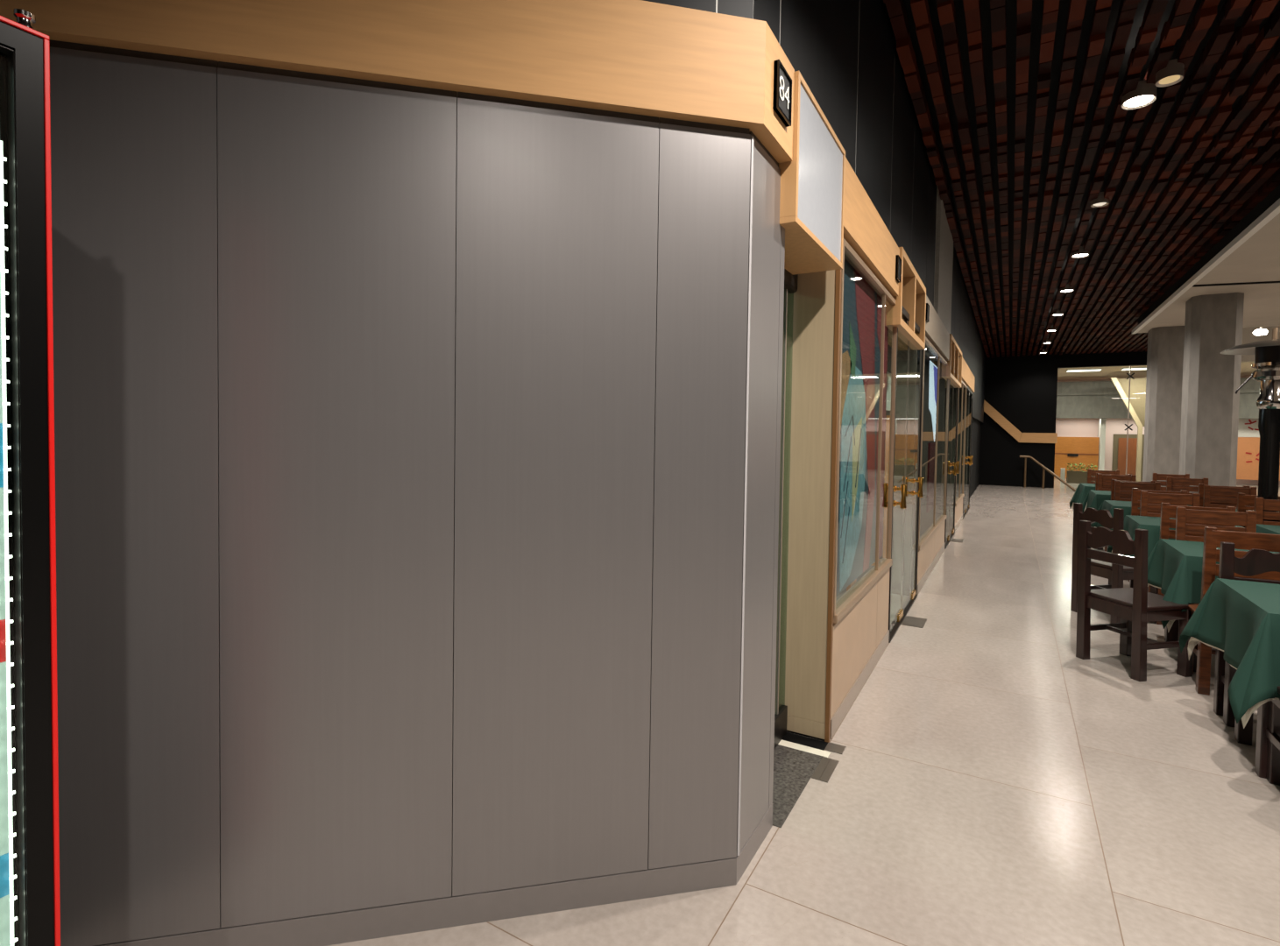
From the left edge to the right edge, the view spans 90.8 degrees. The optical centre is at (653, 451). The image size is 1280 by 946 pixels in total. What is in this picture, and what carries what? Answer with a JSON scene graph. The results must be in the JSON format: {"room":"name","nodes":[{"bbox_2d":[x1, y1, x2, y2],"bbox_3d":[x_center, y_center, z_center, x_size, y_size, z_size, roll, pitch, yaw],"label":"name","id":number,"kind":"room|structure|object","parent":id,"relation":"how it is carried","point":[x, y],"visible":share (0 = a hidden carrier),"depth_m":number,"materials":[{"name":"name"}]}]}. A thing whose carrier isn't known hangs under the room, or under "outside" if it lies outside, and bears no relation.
{"room":"food court","nodes":[
{"label":"food court","id":0,"kind":"room"},
{"bbox_2d":[49,39,753,945],"bbox_3d":[-1.953,0.112,1.626,4.596,2.620,0.122,1,2,-12],"label":"wall","id":1,"kind":"structure","parent":0,"point":[399,466],"depth_m":1.82,"materials":[{"name":"grey laminate"}]},
{"bbox_2d":[0,0,765,131],"bbox_3d":[-1.923,-1.225,1.592,4.616,0.320,0.194,1,2,-13],"label":"trim","id":2,"kind":"structure","parent":1,"relation":"attached to","point":[639,57],"depth_m":1.81,"materials":[{"name":"brown wood"}]},
{"bbox_2d":[94,857,736,945],"bbox_3d":[-1.966,1.378,1.613,4.587,0.090,0.021,1,2,-13],"label":"baseboard","id":3,"kind":"structure","parent":1,"relation":"attached to","point":[331,929],"depth_m":1.91,"materials":[{"name":"grey metal"}]},
{"bbox_2d":[736,131,784,855],"bbox_3d":[0.280,0.128,2.277,0.235,2.620,0.375,2,2,29],"label":"wall","id":4,"kind":"structure","parent":0,"point":[767,234],"depth_m":2.21,"materials":[{"name":"grey laminate"}]},
{"bbox_2d":[735,803,772,884],"bbox_3d":[0.357,1.395,2.265,0.021,0.090,0.367,2,2,29],"label":"baseboard","id":5,"kind":"structure","parent":4,"relation":"attached to","point":[753,845],"depth_m":2.24,"materials":[{"name":"grey metal"}]},
{"bbox_2d":[772,59,792,127],"bbox_3d":[0.435,-1.206,2.126,0.018,0.155,0.140,2,2,29],"label":"number plaque","id":6,"kind":"object","parent":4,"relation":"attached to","point":[782,81],"visible":1,"depth_m":2.11,"materials":[{"name":"black metal"}]},
{"bbox_2d":[773,268,798,749],"bbox_3d":[0.421,0.177,2.716,0.070,2.500,1.025,2,2,29],"label":"door","id":7,"kind":"structure","parent":4,"relation":"in","point":[790,280],"depth_m":3.05,"materials":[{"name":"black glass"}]},
{"bbox_2d":[778,70,845,275],"bbox_3d":[0.590,-1.106,2.637,0.240,0.535,0.730,2,2,29],"label":"sign box","id":8,"kind":"object","parent":4,"relation":"attached to","point":[812,197],"visible":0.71,"depth_m":2.52,"materials":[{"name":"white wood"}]},
{"bbox_2d":[749,21,975,392],"bbox_3d":[3.531,-1.322,7.819,0.200,0.320,13.267,2,2,29],"label":"trim","id":9,"kind":"structure","parent":4,"relation":"attached to","point":[865,230],"depth_m":3.13,"materials":[{"name":"brown wood"}]},
{"bbox_2d":[326,477,1279,945],"bbox_3d":[9.611,1.487,8.957,20.000,0.205,37.000,2,2,29],"label":"floor","id":10,"kind":"structure","parent":0,"point":[993,783],"depth_m":2.58,"materials":[{"name":"tile"}]},
{"bbox_2d":[0,8,60,945],"bbox_3d":[-1.675,0.310,0.994,0.664,2.269,0.910,2,2,29],"label":"vending machine","id":11,"kind":"object","parent":10,"relation":"on","point":[30,907],"visible":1,"depth_m":1.20,"materials":[{"name":"metal"}]},
{"bbox_2d":[0,140,17,945],"bbox_3d":[-1.218,0.376,1.191,0.010,1.900,0.009,2,2,29],"label":"light","id":12,"kind":"object","parent":11,"relation":"attached to","point":[8,279],"depth_m":1.19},
{"bbox_2d":[846,415,890,591],"bbox_3d":[2.063,0.507,5.997,0.360,1.700,0.250,2,2,29],"label":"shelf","id":13,"kind":"object","parent":10,"relation":"on","point":[887,426],"visible":0.13,"depth_m":5.80,"materials":[{"name":"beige wood"}]},
{"bbox_2d":[1019,455,1075,491],"bbox_3d":[11.908,0.652,19.045,0.176,1.032,1.593,0,2,-40],"label":"handrail","id":14,"kind":"object","parent":10,"relation":"on","point":[1025,457],"visible":0.93,"depth_m":19.18,"materials":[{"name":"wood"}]},
{"bbox_2d":[1053,437,1099,478],"bbox_3d":[16.364,0.227,24.645,1.650,1.620,0.200,2,2,29],"label":"panel","id":15,"kind":"object","parent":10,"relation":"on","point":[1070,450],"visible":0.69,"depth_m":24.54,"materials":[{"name":"orange wood"}]},
{"bbox_2d":[1060,462,1103,483],"bbox_3d":[14.811,0.735,21.855,1.200,0.719,0.537,2,2,29],"label":"planter box","id":16,"kind":"object","parent":10,"relation":"on","point":[1072,477],"visible":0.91,"depth_m":21.79,"materials":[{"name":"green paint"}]},
{"bbox_2d":[1087,468,1119,483],"bbox_3d":[7.597,0.809,10.640,0.460,1.000,0.491,2,2,29],"label":"dining chair","id":17,"kind":"object","parent":10,"relation":"on","point":[1090,472],"visible":0.3,"depth_m":10.88,"materials":[{"name":"brown wood"}]},
{"bbox_2d":[1095,473,1132,490],"bbox_3d":[7.082,0.826,9.771,0.460,1.000,0.491,2,2,29],"label":"dining chair","id":18,"kind":"object","parent":10,"relation":"on","point":[1096,483],"visible":0.19,"depth_m":9.62,"materials":[{"name":"brown wood"}]},
{"bbox_2d":[1070,502,1158,623],"bbox_3d":[3.926,0.931,5.349,0.465,0.950,0.450,1,2,-11],"label":"dining chair","id":19,"kind":"object","parent":10,"relation":"on","point":[1115,574],"visible":0.54,"depth_m":5.29,"materials":[{"name":"brown wood"}]},
{"bbox_2d":[1097,473,1136,491],"bbox_3d":[6.728,0.839,9.145,0.460,1.000,0.491,2,2,29],"label":"dining chair","id":20,"kind":"object","parent":10,"relation":"on","point":[1101,477],"visible":0.23,"depth_m":9.37,"materials":[{"name":"brown wood"}]},
{"bbox_2d":[1110,377,1145,481],"bbox_3d":[17.389,-0.693,21.404,3.230,3.680,0.600,2,2,29],"label":"column","id":21,"kind":"structure","parent":10,"relation":"on","point":[1137,398],"depth_m":21.63,"materials":[{"name":"beige paint"}]},
{"bbox_2d":[1104,479,1155,551],"bbox_3d":[6.230,0.857,8.265,0.460,1.000,0.491,2,2,29],"label":"dining chair","id":22,"kind":"object","parent":10,"relation":"on","point":[1113,480],"visible":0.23,"depth_m":8.14,"materials":[{"name":"brown wood"}]},
{"bbox_2d":[1129,579,1133,587],"bbox_3d":[4.828,1.032,5.747,0.712,0.752,0.732,2,2,29],"label":"dining table","id":23,"kind":"object","parent":10,"relation":"on","point":[1131,582],"visible":0.02,"depth_m":6.17,"materials":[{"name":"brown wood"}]},
{"bbox_3d":[4.830,0.898,5.743,0.969,0.493,0.989,2,2,29],"label":"cloth","id":24,"kind":"object","parent":23,"relation":"on","visible":0},
{"bbox_2d":[1107,515,1242,558],"bbox_3d":[4.831,0.882,5.742,1.041,0.471,1.061,2,2,29],"label":"tablecloth","id":25,"kind":"object","parent":24,"relation":"on","point":[1152,524],"visible":0.16,"depth_m":5.71,"materials":[{"name":"green fabric"}]},
{"bbox_2d":[1075,520,1195,681],"bbox_3d":[3.189,0.953,4.181,0.465,0.950,0.450,0,2,-14],"label":"dining chair","id":26,"kind":"object","parent":10,"relation":"on","point":[1135,606],"visible":0.94,"depth_m":4.06,"materials":[{"name":"brown wood"}]},
{"bbox_2d":[1114,480,1160,501],"bbox_3d":[5.866,0.870,7.622,0.460,1.000,0.491,2,2,29],"label":"dining chair","id":27,"kind":"object","parent":10,"relation":"on","point":[1119,485],"visible":0.28,"depth_m":7.84,"materials":[{"name":"brown wood"}]},
{"bbox_2d":[1123,487,1187,581],"bbox_3d":[5.361,0.887,6.769,0.460,1.000,0.491,2,2,29],"label":"dining chair","id":28,"kind":"object","parent":10,"relation":"on","point":[1135,503],"visible":0.24,"depth_m":6.64,"materials":[{"name":"brown wood"}]},
{"bbox_2d":[1142,325,1184,487],"bbox_3d":[10.480,-0.613,12.915,0.620,3.800,0.620,2,2,29],"label":"concrete column","id":29,"kind":"structure","parent":10,"relation":"on","point":[1165,344],"depth_m":12.68,"materials":[{"name":"grey concrete"}]},
{"bbox_2d":[1139,490,1200,518],"bbox_3d":[4.970,0.902,6.038,0.460,1.000,0.491,2,2,29],"label":"dining chair","id":30,"kind":"object","parent":10,"relation":"on","point":[1146,497],"visible":0.31,"depth_m":6.25,"materials":[{"name":"brown wood"}]},
{"bbox_2d":[1152,473,1189,492],"bbox_3d":[7.983,0.842,9.699,0.460,1.000,0.491,2,2,29],"label":"dining chair","id":31,"kind":"object","parent":10,"relation":"on","point":[1156,477],"visible":0.18,"depth_m":9.91,"materials":[{"name":"brown wood"}]},
{"bbox_2d":[1164,619,1197,671],"bbox_3d":[3.971,1.062,4.256,0.712,0.752,0.732,2,2,29],"label":"dining table","id":32,"kind":"object","parent":10,"relation":"on","point":[1172,635],"visible":0.14,"depth_m":4.66,"materials":[{"name":"brown wood"}]},
{"bbox_2d":[1147,583,1174,632],"bbox_3d":[3.973,0.928,4.252,0.969,0.493,0.989,2,2,29],"label":"cloth","id":33,"kind":"object","parent":32,"relation":"on","point":[1170,624],"visible":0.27,"depth_m":4.08,"materials":[{"name":"fabric"}]},
{"bbox_2d":[1166,476,1208,495],"bbox_3d":[7.399,0.862,8.708,0.460,1.000,0.491,2,2,29],"label":"dining chair","id":34,"kind":"object","parent":10,"relation":"on","point":[1170,481],"visible":0.18,"depth_m":8.90,"materials":[{"name":"brown wood"}]},
{"bbox_2d":[1147,502,1236,624],"bbox_3d":[4.431,0.917,5.228,0.460,1.000,0.491,2,2,29],"label":"dining chair","id":35,"kind":"object","parent":10,"relation":"on","point":[1168,511],"visible":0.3,"depth_m":5.09,"materials":[{"name":"brown wood"}]},
{"bbox_2d":[1178,292,1244,493],"bbox_3d":[8.879,-0.556,10.087,0.620,3.800,0.620,2,2,29],"label":"concrete column","id":36,"kind":"structure","parent":10,"relation":"on","point":[1213,323],"depth_m":9.83,"materials":[{"name":"grey concrete"}]},
{"bbox_2d":[1175,506,1256,542],"bbox_3d":[4.092,0.932,4.548,0.460,1.000,0.491,2,2,29],"label":"dining chair","id":37,"kind":"object","parent":10,"relation":"on","point":[1248,519],"visible":0.22,"depth_m":4.75,"materials":[{"name":"brown wood"}]},
{"bbox_2d":[1197,483,1249,507],"bbox_3d":[6.820,0.884,7.644,0.460,1.000,0.491,2,2,29],"label":"dining chair","id":38,"kind":"object","parent":10,"relation":"on","point":[1200,491],"visible":0.21,"depth_m":7.51,"materials":[{"name":"brown wood"}]},
{"bbox_2d":[1202,485,1256,509],"bbox_3d":[6.481,0.896,7.045,0.460,1.000,0.491,2,2,29],"label":"dining chair","id":39,"kind":"object","parent":10,"relation":"on","point":[1208,490],"visible":0.27,"depth_m":7.25,"materials":[{"name":"brown wood"}]},
{"bbox_2d":[1188,526,1279,695],"bbox_3d":[3.552,0.945,3.818,0.460,1.000,0.491,2,2,29],"label":"dining chair","id":40,"kind":"object","parent":10,"relation":"on","point":[1212,537],"visible":0.45,"depth_m":3.69,"materials":[{"name":"brown wood"}]},
{"bbox_2d":[1213,541,1279,745],"bbox_3d":[3.217,0.982,3.207,0.450,0.950,0.465,2,2,29],"label":"dining chair","id":41,"kind":"object","parent":10,"relation":"on","point":[1255,562],"visible":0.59,"depth_m":3.43,"materials":[{"name":"brown wood"}]},
{"bbox_2d":[1220,327,1279,527],"bbox_3d":[5.809,0.127,5.955,0.760,2.580,0.760,2,2,29],"label":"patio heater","id":42,"kind":"object","parent":10,"relation":"on","point":[1267,352],"visible":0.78,"depth_m":5.90,"materials":[{"name":"metal"}]},
{"bbox_2d":[1223,661,1279,785],"bbox_3d":[3.192,1.090,2.904,0.712,0.752,0.732,2,2,29],"label":"dining table","id":43,"kind":"object","parent":10,"relation":"on","point":[1273,756],"visible":0.34,"depth_m":2.79,"materials":[{"name":"brown wood"}]},
{"bbox_2d":[1178,578,1279,723],"bbox_3d":[3.195,0.939,2.900,1.041,0.471,1.061,2,2,29],"label":"tablecloth","id":44,"kind":"object","parent":43,"relation":"on","point":[1240,618],"visible":1,"depth_m":2.98,"materials":[{"name":"green fabric"}]},
{"bbox_2d":[1187,636,1279,728],"bbox_3d":[3.194,0.955,2.901,0.969,0.493,0.989,2,2,29],"label":"cloth","id":45,"kind":"object","parent":43,"relation":"on","point":[1192,642],"visible":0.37,"depth_m":2.73,"materials":[{"name":"fabric"}]},
{"bbox_2d":[1236,418,1279,480],"bbox_3d":[21.207,-0.087,22.065,1.400,2.150,0.110,2,2,29],"label":"notice board","id":46,"kind":"object","parent":10,"relation":"on","point":[1248,435],"visible":0.59,"depth_m":22.18,"materials":[{"name":"paper"}]},
{"bbox_2d":[1236,493,1279,527],"bbox_3d":[6.082,0.911,6.339,0.460,1.000,0.491,2,2,29],"label":"dining chair","id":47,"kind":"object","parent":10,"relation":"on","point":[1243,499],"visible":0.13,"depth_m":6.20,"materials":[{"name":"brown wood"}]},
{"bbox_2d":[1254,685,1279,778],"bbox_3d":[2.847,0.995,2.572,0.450,0.950,0.465,2,2,27],"label":"dining chair","id":48,"kind":"object","parent":10,"relation":"on","point":[1263,733],"visible":0.44,"depth_m":2.82,"materials":[{"name":"brown wood"}]},
{"bbox_2d":[1254,496,1279,525],"bbox_3d":[5.614,0.927,5.513,0.460,1.000,0.491,2,2,29],"label":"dining chair","id":49,"kind":"object","parent":10,"relation":"on","point":[1261,504],"visible":0.36,"depth_m":5.76,"materials":[{"name":"brown wood"}]},
{"bbox_2d":[642,0,985,423],"bbox_3d":[4.417,-1.995,9.876,3.036,2.550,24.434,2,2,37],"label":"wall","id":50,"kind":"structure","parent":0,"point":[845,52],"depth_m":3.93,"materials":[{"name":"black paint"}]},
{"bbox_2d":[895,254,901,282],"bbox_3d":[1.673,-1.250,4.314,0.018,0.155,0.140,2,2,29],"label":"number plaque","id":51,"kind":"object","parent":50,"relation":"attached to","point":[898,261],"visible":1,"depth_m":4.29,"materials":[{"name":"black plastic"}]},
{"bbox_2d":[886,247,926,350],"bbox_3d":[1.976,-1.178,5.086,0.240,0.540,1.420,2,2,29],"label":"sign box","id":52,"kind":"object","parent":50,"relation":"attached to","point":[912,291],"visible":0.54,"depth_m":5.02,"materials":[{"name":"brown wood"}]},
{"bbox_2d":[925,303,929,322],"bbox_3d":[2.520,-1.281,5.811,0.018,0.155,0.140,2,2,29],"label":"number plaque","id":53,"kind":"object","parent":50,"relation":"attached to","point":[927,311],"visible":0.93,"depth_m":5.75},
{"bbox_2d":[925,295,950,360],"bbox_3d":[3.016,-1.303,6.909,0.200,0.320,2.760,2,2,29],"label":"trim","id":54,"kind":"structure","parent":50,"relation":"attached to","point":[936,332],"depth_m":6.74,"materials":[{"name":"grey metal"}]},
{"bbox_2d":[946,333,961,388],"bbox_3d":[4.204,-1.258,9.024,0.240,0.540,2.070,2,2,29],"label":"sign box","id":55,"kind":"object","parent":50,"relation":"attached to","point":[955,361],"visible":0.48,"depth_m":8.76,"materials":[{"name":"brown wood"}]},
{"bbox_2d":[954,381,967,532],"bbox_3d":[5.232,-0.018,10.829,0.112,2.568,2.000,2,2,29],"label":"window","id":56,"kind":"structure","parent":50,"relation":"in","point":[963,391],"depth_m":10.87,"materials":[{"name":"clear glass"}]},
{"bbox_2d":[778,238,897,742],"bbox_3d":[1.179,0.122,3.861,0.302,2.568,1.724,2,2,29],"label":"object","id":57,"kind":"structure","parent":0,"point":[860,632],"depth_m":3.13,"materials":[{"name":"beige wood"}]},
{"bbox_2d":[835,258,888,596],"bbox_3d":[1.260,-0.157,3.840,0.027,1.850,1.670,2,2,29],"label":"shop window","id":58,"kind":"structure","parent":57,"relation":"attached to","point":[862,304],"depth_m":3.77,"materials":[{"name":"clear glass"}]},
{"bbox_2d":[856,344,914,595],"bbox_3d":[2.632,-0.022,9.017,2.710,2.600,12.115,2,2,29],"label":"wall partitions","id":59,"kind":"structure","parent":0,"point":[901,355],"depth_m":5.98,"materials":[{"name":"clear glass"}]},
{"bbox_2d":[885,371,891,410],"bbox_3d":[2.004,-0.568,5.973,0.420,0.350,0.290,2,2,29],"label":"door handle","id":60,"kind":"object","parent":59,"relation":"attached to","point":[888,375],"visible":0.07,"depth_m":5.87,"materials":[{"name":"white paint"}]},
{"bbox_2d":[883,306,926,643],"bbox_3d":[2.144,0.141,5.225,0.281,2.480,1.560,2,2,29],"label":"door","id":61,"kind":"structure","parent":59,"relation":"in","point":[916,481],"depth_m":5.56,"materials":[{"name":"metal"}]},
{"bbox_2d":[916,336,949,594],"bbox_3d":[3.186,0.055,7.214,0.112,2.568,2.810,2,2,29],"label":"window","id":62,"kind":"structure","parent":59,"relation":"in","point":[936,385],"depth_m":6.97,"materials":[{"name":"clear glass"}]},
{"bbox_2d":[944,365,963,548],"bbox_3d":[4.384,0.061,9.184,0.281,2.480,1.600,2,2,29],"label":"door","id":63,"kind":"structure","parent":59,"relation":"in","point":[952,463],"depth_m":9.19,"materials":[{"name":"glass"}]},
{"bbox_2d":[962,385,973,518],"bbox_3d":[6.291,-0.011,12.655,0.182,2.480,2.120,2,2,29],"label":"door","id":64,"kind":"structure","parent":59,"relation":"in","point":[968,458],"depth_m":12.67,"materials":[{"name":"glass"}]},
{"bbox_2d":[969,417,981,497],"bbox_3d":[8.646,-0.314,17.108,0.100,2.900,7.900,2,2,29],"label":"wall","id":65,"kind":"structure","parent":0,"point":[976,427],"depth_m":17.73,"materials":[{"name":"black paint"}]},
{"bbox_2d":[883,0,1279,358],"bbox_3d":[5.135,-2.972,6.883,7.200,0.500,29.141,2,2,29],"label":"ceiling","id":66,"kind":"structure","parent":0,"point":[1023,123],"depth_m":5.77,"materials":[{"name":"brown wood"}]},
{"bbox_2d":[1039,348,1047,353],"bbox_3d":[11.544,-2.981,18.689,0.214,0.112,0.214,2,2,29],"label":"recessed light","id":67,"kind":"object","parent":66,"relation":"in","point":[1043,350],"visible":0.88,"depth_m":18.61,"materials":[{"name":"metal"}]},
{"bbox_2d":[1042,339,1052,344],"bbox_3d":[10.461,-2.942,16.775,0.214,0.112,0.214,2,2,29],"label":"recessed light","id":68,"kind":"object","parent":66,"relation":"in","point":[1047,342],"visible":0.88,"depth_m":16.71,"materials":[{"name":"metal"}]},
{"bbox_2d":[1046,325,1057,332],"bbox_3d":[9.377,-2.903,14.860,0.214,0.112,0.214,2,2,29],"label":"recessed light","id":69,"kind":"object","parent":66,"relation":"in","point":[1051,329],"visible":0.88,"depth_m":14.79,"materials":[{"name":"metal"}]},
{"bbox_2d":[1051,308,1063,316],"bbox_3d":[8.294,-2.864,12.946,0.214,0.112,0.214,2,2,29],"label":"recessed light","id":70,"kind":"object","parent":66,"relation":"in","point":[1058,313],"visible":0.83,"depth_m":12.87,"materials":[{"name":"metal"}]},
{"bbox_2d":[1059,282,1074,292],"bbox_3d":[7.112,-2.821,10.857,0.214,0.112,0.214,2,2,29],"label":"recessed light","id":71,"kind":"object","parent":66,"relation":"in","point":[1068,288],"visible":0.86,"depth_m":10.79,"materials":[{"name":"metal"}]},
{"bbox_2d":[1071,246,1089,258],"bbox_3d":[5.931,-2.779,8.769,0.214,0.112,0.214,2,2,29],"label":"recessed light","id":72,"kind":"object","parent":66,"relation":"in","point":[1081,253],"visible":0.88,"depth_m":8.71,"materials":[{"name":"metal"}]},
{"bbox_2d":[1090,191,1109,207],"bbox_3d":[4.847,-2.740,6.854,0.164,0.112,0.164,2,2,29],"label":"recessed light","id":73,"kind":"object","parent":66,"relation":"in","point":[1100,201],"visible":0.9,"depth_m":6.81,"materials":[{"name":"metal"}]},
{"bbox_2d":[1121,79,1156,109],"bbox_3d":[3.665,-2.697,4.766,0.214,0.112,0.214,2,2,29],"label":"recessed light","id":74,"kind":"object","parent":66,"relation":"in","point":[1144,95],"visible":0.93,"depth_m":4.71,"materials":[{"name":"metal"}]},
{"bbox_2d":[1155,58,1184,87],"bbox_3d":[3.664,-2.690,4.480,0.156,0.110,0.156,2,2,29],"label":"recessed light","id":75,"kind":"object","parent":66,"relation":"in","point":[1172,74],"visible":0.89,"depth_m":4.44,"materials":[{"name":"metal"}]},
{"bbox_2d":[1097,418,1106,470],"bbox_3d":[17.215,-0.104,24.272,0.160,2.330,0.800,2,2,29],"label":"pier","id":76,"kind":"object","parent":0,"point":[1101,427],"visible":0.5,"depth_m":23.93,"materials":[{"name":"white paint"}]},
{"bbox_2d":[979,325,1279,487],"bbox_3d":[17.081,-1.226,16.885,14.950,5.000,0.250,2,2,29],"label":"wall","id":77,"kind":"structure","parent":0,"point":[1023,390],"depth_m":19.79,"materials":[{"name":"black paint"}]},
{"bbox_2d":[983,399,1021,441],"bbox_3d":[10.986,-1.132,20.145,1.360,1.630,0.080,2,2,29],"label":"trim","id":78,"kind":"structure","parent":77,"relation":"attached to","point":[995,415],"depth_m":20.05,"materials":[{"name":"brown wood"}]},
{"bbox_2d":[1018,432,1057,443],"bbox_3d":[11.948,-0.431,19.615,1.005,0.310,0.080,2,2,29],"label":"trim","id":79,"kind":"structure","parent":77,"relation":"attached to","point":[1026,437],"depth_m":19.56,"materials":[{"name":"brown wood"}]},
{"bbox_2d":[1054,365,1134,474],"bbox_3d":[15.196,-0.645,17.892,6.390,3.720,0.103,2,2,29],"label":"window","id":80,"kind":"structure","parent":77,"relation":"in","point":[1129,375],"depth_m":18.56,"materials":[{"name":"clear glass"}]},
{"bbox_2d":[1057,361,1256,380],"bbox_3d":[18.867,-2.740,20.009,15.000,0.100,6.900,2,2,29],"label":"ceiling","id":81,"kind":"structure","parent":0,"point":[1246,369],"depth_m":22.35,"materials":[{"name":"beige paint"}]},
{"bbox_2d":[1065,368,1103,372],"bbox_3d":[14.667,-2.782,21.522,1.000,0.036,0.600,2,2,29],"label":"recessed light","id":82,"kind":"object","parent":81,"relation":"in","point":[1076,370],"visible":1,"depth_m":21.39,"materials":[{"name":"white paint"}]},
{"bbox_2d":[1066,369,1100,372],"bbox_3d":[14.667,-2.767,21.523,0.940,0.006,0.540,2,2,29],"label":"diffuser","id":83,"kind":"object","parent":82,"relation":"attached to","point":[1067,371],"depth_m":21.51,"materials":[{"name":"white plastic"}]},
{"bbox_2d":[1120,367,1146,370],"bbox_3d":[16.016,-2.739,20.760,1.000,0.036,0.600,2,2,29],"label":"recessed light","id":84,"kind":"object","parent":81,"relation":"in","point":[1134,368],"visible":0.64,"depth_m":20.74,"materials":[{"name":"white paint"}]},
{"bbox_2d":[1056,377,1259,418],"bbox_3d":[20.786,-1.826,21.424,13.000,1.390,0.380,2,2,29],"label":"wall","id":85,"kind":"structure","parent":0,"point":[1082,399],"depth_m":23.61,"materials":[{"name":"concrete"}]},
{"bbox_2d":[1055,374,1279,486],"bbox_3d":[21.364,-1.322,22.474,13.000,5.000,0.200,2,2,29],"label":"wall","id":86,"kind":"structure","parent":0,"point":[1064,427],"depth_m":24.54,"materials":[{"name":"paint"}]},
{"bbox_2d":[1111,434,1144,480],"bbox_3d":[18.166,0.204,24.172,0.950,1.750,0.050,2,2,29],"label":"door","id":87,"kind":"structure","parent":86,"relation":"in","point":[1120,441],"depth_m":24.19,"materials":[{"name":"orange wood"}]},
{"bbox_2d":[1137,212,1279,332],"bbox_3d":[9.757,-2.193,0.669,11.800,0.050,22.850,2,2,29],"label":"ceiling slab","id":88,"kind":"structure","parent":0,"point":[1257,259],"depth_m":9.05,"materials":[{"name":"white paint"}]},
{"bbox_2d":[1192,281,1279,287],"bbox_3d":[11.193,-2.354,8.213,6.874,0.020,0.050,1,2,18],"label":"joint","id":89,"kind":"object","parent":88,"relation":"attached to","point":[1264,282],"visible":1,"depth_m":9.08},
{"bbox_2d":[1138,157,1279,325],"bbox_3d":[4.771,-2.729,3.508,0.100,0.700,22.900,2,2,29],"label":"wall","id":90,"kind":"structure","parent":0,"point":[1262,206],"depth_m":8.14,"materials":[{"name":"white paint"}]},
{"bbox_2d":[1131,198,1279,333],"bbox_3d":[4.645,-2.357,3.558,0.072,0.072,22.850,2,2,29],"label":"trim","id":91,"kind":"structure","parent":90,"relation":"attached to","point":[1274,209],"depth_m":7.87,"materials":[{"name":"white paint"}]},
{"bbox_2d":[1147,538,1278,629],"bbox_3d":[3.973,0.912,4.252,1.041,0.471,1.061,2,2,29],"label":"tablecloth","id":92,"kind":"object","parent":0,"point":[1174,566],"visible":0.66,"depth_m":4.23,"materials":[{"name":"green fabric"}]},
{"bbox_3d":[17.473,-3.670,13.424,11.000,0.100,5.700,2,2,29],"label":"ceiling","id":93,"kind":"structure","parent":0,"visible":0},
{"bbox_2d":[1253,326,1267,335],"bbox_3d":[14.290,-3.236,14.832,0.260,0.950,0.260,2,2,29],"label":"lamp","id":94,"kind":"object","parent":93,"relation":"hanging from","point":[1258,332],"visible":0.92,"depth_m":14.78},
{"bbox_3d":[5.720,1.001,7.299,0.712,0.752,0.732,2,2,29],"label":"dining table","id":95,"kind":"object","parent":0,"visible":0},
{"bbox_3d":[5.722,0.866,7.295,0.969,0.493,0.989,2,2,29],"label":"cloth","id":96,"kind":"object","parent":95,"relation":"on","visible":0},
{"bbox_2d":[1090,500,1140,530],"bbox_3d":[5.723,0.851,7.294,1.041,0.471,1.061,2,2,29],"label":"tablecloth","id":97,"kind":"object","parent":96,"relation":"on","point":[1106,505],"visible":0.13,"depth_m":7.36,"materials":[{"name":"green fabric"}]},
{"bbox_3d":[6.592,0.970,8.815,0.712,0.752,0.732,2,2,29],"label":"dining table","id":98,"kind":"object","parent":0,"visible":0},
{"bbox_3d":[6.594,0.836,8.812,0.969,0.493,0.989,2,2,29],"label":"cloth","id":99,"kind":"object","parent":98,"relation":"on","visible":0},
{"bbox_2d":[1082,490,1110,512],"bbox_3d":[6.595,0.820,8.811,1.041,0.471,1.061,2,2,29],"label":"tablecloth","id":100,"kind":"object","parent":99,"relation":"on","point":[1094,499],"visible":0.24,"depth_m":8.74,"materials":[{"name":"green fabric"}]},
{"bbox_3d":[7.440,0.941,10.289,0.712,0.752,0.732,2,2,29],"label":"dining table","id":101,"kind":"object","parent":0,"visible":0},
{"bbox_3d":[7.442,0.806,10.285,0.969,0.493,0.989,2,2,29],"label":"cloth","id":102,"kind":"object","parent":101,"relation":"on","visible":0},
{"bbox_2d":[1069,483,1095,508],"bbox_3d":[7.442,0.790,10.284,1.041,0.471,1.061,2,2,29],"label":"tablecloth","id":103,"kind":"object","parent":102,"relation":"on","point":[1082,490],"visible":0.23,"depth_m":10.33,"materials":[{"name":"green fabric"}]},
{"bbox_3d":[5.596,1.059,5.244,0.712,0.752,0.672,2,2,29],"label":"dining table","id":104,"kind":"object","parent":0,"visible":0},
{"bbox_3d":[5.598,0.925,5.240,0.969,0.493,0.929,2,2,29],"label":"cloth","id":105,"kind":"object","parent":104,"relation":"on","visible":0},
{"bbox_2d":[1256,523,1279,534],"bbox_3d":[5.598,0.909,5.240,1.041,0.471,1.001,2,2,29],"label":"tablecloth","id":106,"kind":"object","parent":105,"relation":"on","point":[1271,529],"visible":0.09,"depth_m":5.49,"materials":[{"name":"green fabric"}]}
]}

